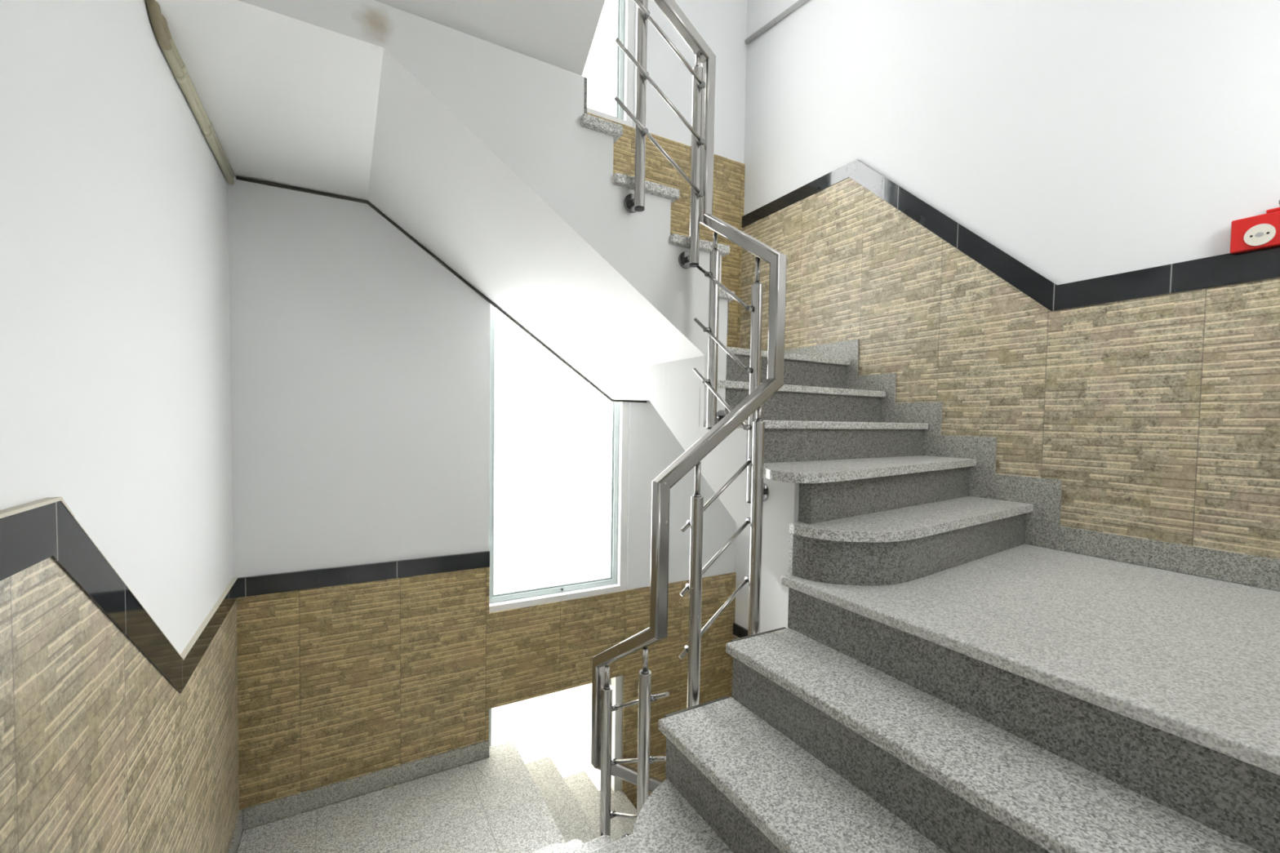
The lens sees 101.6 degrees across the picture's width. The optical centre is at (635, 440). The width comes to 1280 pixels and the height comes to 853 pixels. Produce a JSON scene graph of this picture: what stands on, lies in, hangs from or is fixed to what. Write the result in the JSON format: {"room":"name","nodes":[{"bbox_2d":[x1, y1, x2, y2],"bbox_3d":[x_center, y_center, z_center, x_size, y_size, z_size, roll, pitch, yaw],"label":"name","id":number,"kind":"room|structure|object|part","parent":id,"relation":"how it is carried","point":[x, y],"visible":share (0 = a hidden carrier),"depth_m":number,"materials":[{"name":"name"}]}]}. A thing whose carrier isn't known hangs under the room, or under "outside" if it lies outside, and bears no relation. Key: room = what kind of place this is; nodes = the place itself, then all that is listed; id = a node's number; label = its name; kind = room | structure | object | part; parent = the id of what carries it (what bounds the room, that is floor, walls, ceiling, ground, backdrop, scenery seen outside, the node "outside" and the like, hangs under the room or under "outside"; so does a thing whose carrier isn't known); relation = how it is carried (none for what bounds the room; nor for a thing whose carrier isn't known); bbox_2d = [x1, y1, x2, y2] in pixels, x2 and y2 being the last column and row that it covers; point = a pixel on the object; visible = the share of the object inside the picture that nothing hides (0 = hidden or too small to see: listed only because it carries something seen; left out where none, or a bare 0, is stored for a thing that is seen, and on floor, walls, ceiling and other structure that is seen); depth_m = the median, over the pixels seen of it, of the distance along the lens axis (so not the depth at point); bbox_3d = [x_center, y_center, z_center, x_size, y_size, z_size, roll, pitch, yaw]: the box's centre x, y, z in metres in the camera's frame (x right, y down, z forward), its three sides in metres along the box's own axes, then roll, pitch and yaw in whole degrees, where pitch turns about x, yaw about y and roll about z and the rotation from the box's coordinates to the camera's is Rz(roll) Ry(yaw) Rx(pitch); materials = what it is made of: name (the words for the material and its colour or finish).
{"room":"stairwell","nodes":[
{"label":"stairwell","id":0,"kind":"room"},
{"bbox_2d":[0,0,233,654],"bbox_3d":[-1.093,-0.657,0.887,0.160,7.084,3.485,0,2,-29],"label":"wall","id":1,"kind":"structure","parent":0,"point":[115,381],"depth_m":1.16,"materials":[{"name":"white paint"}]},
{"bbox_2d":[0,497,237,693],"bbox_3d":[-1.032,0.432,0.971,0.017,0.677,3.165,0,2,-29],"label":"trim","id":2,"kind":"structure","parent":1,"relation":"attached to","point":[31,533],"depth_m":1.01,"materials":[{"name":"black tile"}]},
{"bbox_2d":[0,557,239,852],"bbox_3d":[-1.049,1.434,1.007,0.012,2.496,3.165,0,2,-29],"label":"wall tiles","id":3,"kind":"structure","parent":1,"relation":"attached to","point":[100,753],"depth_m":1.03,"materials":[{"name":"tile"}]},
{"bbox_2d":[145,0,234,184],"bbox_3d":[-1.345,-1.358,1.524,0.028,0.560,1.693,0,2,-29],"label":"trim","id":4,"kind":"structure","parent":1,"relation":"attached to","point":[158,22],"depth_m":1.60,"materials":[{"name":"beige plastic"}]},
{"bbox_2d":[227,810,242,852],"bbox_3d":[-1.576,1.757,1.980,0.012,0.092,0.931,0,2,-29],"label":"baseboard","id":5,"kind":"structure","parent":1,"relation":"attached to","point":[235,841],"depth_m":2.29,"materials":[{"name":"stone"}]},
{"bbox_2d":[227,0,747,613],"bbox_3d":[-0.563,-0.731,3.085,2.910,7.084,0.160,0,2,-29],"label":"wall","id":6,"kind":"structure","parent":0,"point":[360,362],"depth_m":2.60,"materials":[{"name":"white paint"}]},
{"bbox_2d":[236,551,489,597],"bbox_3d":[-1.311,0.662,2.629,1.142,0.086,0.018,0,2,-29],"label":"trim","id":7,"kind":"structure","parent":6,"relation":"attached to","point":[255,585],"depth_m":2.58,"materials":[{"name":"black tile"}]},
{"bbox_2d":[239,739,488,830],"bbox_3d":[-1.317,1.735,2.664,1.130,0.092,0.012,0,2,-29],"label":"baseboard","id":8,"kind":"structure","parent":6,"relation":"attached to","point":[275,810],"depth_m":2.62,"materials":[{"name":"stone"}]},
{"bbox_2d":[235,175,646,402],"bbox_3d":[-0.844,-0.705,2.831,2.110,0.937,0.015,0,2,-29],"label":"cable","id":9,"kind":"object","parent":6,"relation":"attached to","point":[240,178],"visible":0.97,"depth_m":2.69,"materials":[{"name":"grey plastic"}]},
{"bbox_2d":[236,567,736,834],"bbox_3d":[-0.556,1.656,3.099,2.910,1.913,0.012,0,2,-29],"label":"wall tiles","id":10,"kind":"structure","parent":6,"relation":"attached to","point":[337,683],"depth_m":2.74,"materials":[{"name":"tile"}]},
{"bbox_2d":[488,675,623,791],"bbox_3d":[-0.490,1.974,3.249,0.882,0.940,0.158,0,2,-29],"label":"window","id":11,"kind":"structure","parent":6,"relation":"in","point":[557,725],"depth_m":3.28,"materials":[{"name":"white glass"}]},
{"bbox_2d":[488,303,629,613],"bbox_3d":[-0.458,-0.216,3.168,0.882,2.356,0.158,0,2,-29],"label":"window","id":12,"kind":"structure","parent":6,"relation":"in","point":[558,477],"depth_m":3.14,"materials":[{"name":"white glass"}]},
{"bbox_2d":[582,0,635,127],"bbox_3d":[-0.424,-2.530,3.082,0.882,1.185,0.158,0,2,-29],"label":"window","id":13,"kind":"structure","parent":6,"relation":"in","point":[609,71],"depth_m":3.22,"materials":[{"name":"white glass"}]},
{"bbox_3d":[-0.442,-2.547,3.062,0.772,1.090,0.006,0,2,-29],"label":"pane","id":14,"kind":"part","parent":13,"relation":"part of","materials":[{"name":"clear glass"}]},
{"bbox_2d":[586,112,745,347],"bbox_3d":[0.115,-1.194,3.344,1.470,1.489,0.012,0,2,-29],"label":"trim","id":15,"kind":"structure","parent":6,"relation":"attached to","point":[728,193],"depth_m":3.46,"materials":[{"name":"tile"}]},
{"bbox_2d":[631,587,1279,852],"bbox_3d":[0.564,0.876,0.899,0.828,0.779,1.448,0,2,-29],"label":"flight","id":16,"kind":"object","parent":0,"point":[840,730],"visible":0.99,"depth_m":1.10,"materials":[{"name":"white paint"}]},
{"bbox_2d":[781,543,1279,775],"bbox_3d":[1.331,0.535,1.369,1.244,0.169,1.549,0,2,-29],"label":"stair landing","id":17,"kind":"structure","parent":16,"relation":"on","point":[1194,659],"depth_m":1.24,"materials":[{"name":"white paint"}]},
{"bbox_2d":[734,0,1279,632],"bbox_3d":[1.587,-0.673,2.382,0.160,7.084,3.485,0,2,-29],"label":"wall","id":18,"kind":"structure","parent":0,"point":[1080,140],"depth_m":2.12,"materials":[{"name":"white paint"}]},
{"bbox_2d":[733,622,747,637],"bbox_3d":[1.094,1.694,3.108,0.018,0.678,1.605,0,2,-29],"label":"trim","id":19,"kind":"structure","parent":18,"relation":"attached to","point":[739,631],"depth_m":3.72,"materials":[{"name":"black tile"}]},
{"bbox_2d":[744,0,808,44],"bbox_3d":[1.109,-2.643,3.018,0.032,0.222,1.399,0,2,-29],"label":"conduit","id":20,"kind":"object","parent":18,"relation":"attached to","point":[799,2],"visible":1,"depth_m":3.37,"materials":[{"name":"grey plastic"}]},
{"bbox_2d":[636,354,1033,595],"bbox_3d":[0.628,0.036,2.568,1.295,0.896,1.960,0,2,-29],"label":"flight","id":21,"kind":"object","parent":18,"relation":"attached to","point":[854,498],"visible":0.92,"depth_m":1.94,"materials":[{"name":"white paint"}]},
{"bbox_2d":[155,0,734,426],"bbox_3d":[-0.593,-0.658,2.268,2.058,1.230,1.242,0,2,-29],"label":"flight","id":22,"kind":"object","parent":21,"relation":"on","point":[491,157],"visible":0.97,"depth_m":1.85,"materials":[{"name":"white paint"}]},
{"bbox_2d":[167,0,605,88],"bbox_3d":[-0.254,-1.527,0.755,1.186,0.873,2.184,0,2,-29],"label":"flight","id":23,"kind":"object","parent":22,"relation":"on","point":[560,33],"visible":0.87,"depth_m":1.64,"materials":[{"name":"white paint"}]},
{"bbox_2d":[726,346,850,365],"bbox_3d":[0.496,-0.446,3.029,1.073,0.030,0.948,0,2,-29],"label":"stair landing","id":24,"kind":"structure","parent":21,"relation":"on","point":[736,351],"depth_m":2.70,"materials":[{"name":"stone"}]},
{"bbox_2d":[739,177,1279,559],"bbox_3d":[1.510,-0.509,2.346,0.012,1.851,3.165,0,2,-29],"label":"wall tiles","id":25,"kind":"structure","parent":18,"relation":"attached to","point":[1157,417],"depth_m":2.02,"materials":[{"name":"tile"}]},
{"bbox_2d":[742,159,1279,311],"bbox_3d":[1.515,-1.019,2.326,0.018,0.987,3.165,0,2,-29],"label":"trim","id":26,"kind":"structure","parent":18,"relation":"attached to","point":[1228,268],"depth_m":2.08,"materials":[{"name":"black tile"}]},
{"bbox_2d":[784,338,1279,591],"bbox_3d":[1.496,-0.057,2.353,0.010,0.946,3.153,0,2,-29],"label":"baseboard","id":27,"kind":"structure","parent":18,"relation":"attached to","point":[1043,528],"depth_m":2.11,"materials":[{"name":"stone"}]},
{"bbox_2d":[1230,200,1279,253],"bbox_3d":[1.938,-0.649,1.536,0.050,0.134,0.245,0,2,-29],"label":"fire alarm box","id":28,"kind":"object","parent":18,"relation":"attached to","point":[1262,231],"visible":1,"depth_m":1.58,"materials":[{"name":"red plastic"}]},
{"bbox_3d":[1.930,-0.687,1.539,0.026,0.010,0.090,0,2,-29],"label":"lid","id":29,"kind":"part","parent":28,"relation":"part of","materials":[{"name":"red plastic"}]},
{"bbox_3d":[0.197,2.724,1.760,3.230,0.100,3.485,0,2,-29],"label":"floor","id":30,"kind":"structure","parent":0,"visible":0},
{"bbox_2d":[524,755,636,843],"bbox_3d":[-0.040,2.230,2.764,1.000,0.806,1.287,0,2,-29],"label":"flight","id":31,"kind":"object","parent":30,"relation":"on","point":[572,801],"visible":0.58,"depth_m":2.96,"materials":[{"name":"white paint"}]},
{"bbox_2d":[236,739,565,852],"bbox_3d":[-0.980,1.883,2.225,1.290,0.160,1.288,0,2,-29],"label":"stair landing","id":32,"kind":"structure","parent":31,"relation":"on","point":[492,804],"depth_m":2.46,"materials":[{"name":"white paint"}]},
{"bbox_2d":[530,835,615,852],"bbox_3d":[-0.621,1.555,1.512,1.228,0.878,0.880,0,2,-29],"label":"flight","id":33,"kind":"object","parent":32,"relation":"on","point":[575,846],"visible":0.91,"depth_m":1.68,"materials":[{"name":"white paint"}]},
{"bbox_2d":[588,834,632,852],"bbox_3d":[-0.096,1.228,0.567,1.228,0.200,1.484,0,2,-29],"label":"stair landing","id":34,"kind":"structure","parent":33,"relation":"on","point":[623,845],"depth_m":1.41,"materials":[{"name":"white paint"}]},
{"bbox_2d":[586,0,786,842],"bbox_3d":[0.384,-0.133,1.732,0.905,4.960,0.800,0,2,-29],"label":"stair railing","id":35,"kind":"object","parent":31,"relation":"on","point":[721,424],"visible":0.76,"depth_m":1.73,"materials":[{"name":"silver metal"}]},
{"bbox_3d":[-0.102,1.145,1.802,0.037,0.595,0.037,0,2,-29],"label":"post","id":36,"kind":"part","parent":35,"relation":"part of","materials":[{"name":"silver metal"}]},
{"bbox_3d":[0.001,1.218,1.689,0.012,0.227,0.356,0,2,-29],"label":"rod","id":37,"kind":"part","parent":35,"relation":"part of","materials":[{"name":"silver metal"}]},
{"bbox_3d":[0.004,1.030,1.682,0.012,0.227,0.356,0,2,-29],"label":"rod","id":38,"kind":"part","parent":35,"relation":"part of","materials":[{"name":"silver metal"}]},
{"bbox_3d":[0.020,-1.186,1.837,0.037,0.725,0.037,0,2,-29],"label":"post","id":39,"kind":"part","parent":35,"relation":"part of","materials":[{"name":"silver metal"}]},
{"bbox_3d":[0.006,0.838,1.675,0.012,0.227,0.356,0,2,-29],"label":"rod","id":40,"kind":"part","parent":35,"relation":"part of","materials":[{"name":"silver metal"}]},
{"bbox_3d":[0.025,0.973,1.573,0.037,0.560,0.037,0,2,-29],"label":"post","id":41,"kind":"part","parent":35,"relation":"part of","materials":[{"name":"silver metal"}]},
{"bbox_3d":[0.091,-1.029,1.846,0.375,0.256,0.012,0,2,-29],"label":"rod","id":42,"kind":"part","parent":35,"relation":"part of","materials":[{"name":"silver metal"}]},
{"bbox_3d":[0.094,-1.219,1.839,0.375,0.256,0.012,0,2,-29],"label":"rod","id":43,"kind":"part","parent":35,"relation":"part of","materials":[{"name":"silver metal"}]},
{"bbox_3d":[0.097,-1.424,1.831,0.375,0.256,0.012,0,2,-29],"label":"rod","id":44,"kind":"part","parent":35,"relation":"part of","materials":[{"name":"silver metal"}]},
{"bbox_3d":[0.178,0.525,1.555,0.037,0.720,0.037,0,2,-29],"label":"post","id":45,"kind":"part","parent":35,"relation":"part of","materials":[{"name":"silver metal"}]},
{"bbox_3d":[0.227,-1.025,1.960,0.037,0.720,0.037,0,2,-29],"label":"post","id":46,"kind":"part","parent":35,"relation":"part of","materials":[{"name":"silver metal"}]},
{"bbox_3d":[0.291,-0.376,1.954,0.037,0.655,0.037,0,2,-29],"label":"post","id":47,"kind":"part","parent":35,"relation":"part of","materials":[{"name":"silver metal"}]},
{"bbox_3d":[0.253,0.550,1.638,0.276,0.220,0.012,0,2,-29],"label":"rod","id":48,"kind":"part","parent":35,"relation":"part of","materials":[{"name":"silver metal"}]},
{"bbox_3d":[0.256,0.359,1.631,0.276,0.220,0.012,0,2,-29],"label":"rod","id":49,"kind":"part","parent":35,"relation":"part of","materials":[{"name":"silver metal"}]},
{"bbox_3d":[0.259,0.164,1.623,0.276,0.220,0.012,0,2,-29],"label":"rod","id":50,"kind":"part","parent":35,"relation":"part of","materials":[{"name":"silver metal"}]},
{"bbox_3d":[0.300,-0.155,1.870,0.012,0.234,0.320,0,2,-29],"label":"rod","id":51,"kind":"part","parent":35,"relation":"part of","materials":[{"name":"silver metal"}]},
{"bbox_3d":[0.303,-0.345,1.863,0.012,0.234,0.320,0,2,-29],"label":"rod","id":52,"kind":"part","parent":35,"relation":"part of","materials":[{"name":"silver metal"}]},
{"bbox_3d":[0.306,-0.549,1.855,0.012,0.234,0.320,0,2,-29],"label":"rod","id":53,"kind":"part","parent":35,"relation":"part of","materials":[{"name":"silver metal"}]},
{"bbox_3d":[0.402,-0.158,1.758,0.037,0.727,0.037,0,2,-29],"label":"post","id":54,"kind":"part","parent":35,"relation":"part of","materials":[{"name":"silver metal"}]},
{"bbox_3d":[0.384,0.317,1.661,0.037,0.755,0.037,0,2,-29],"label":"post","id":55,"kind":"part","parent":35,"relation":"part of","materials":[{"name":"silver metal"}]}
]}

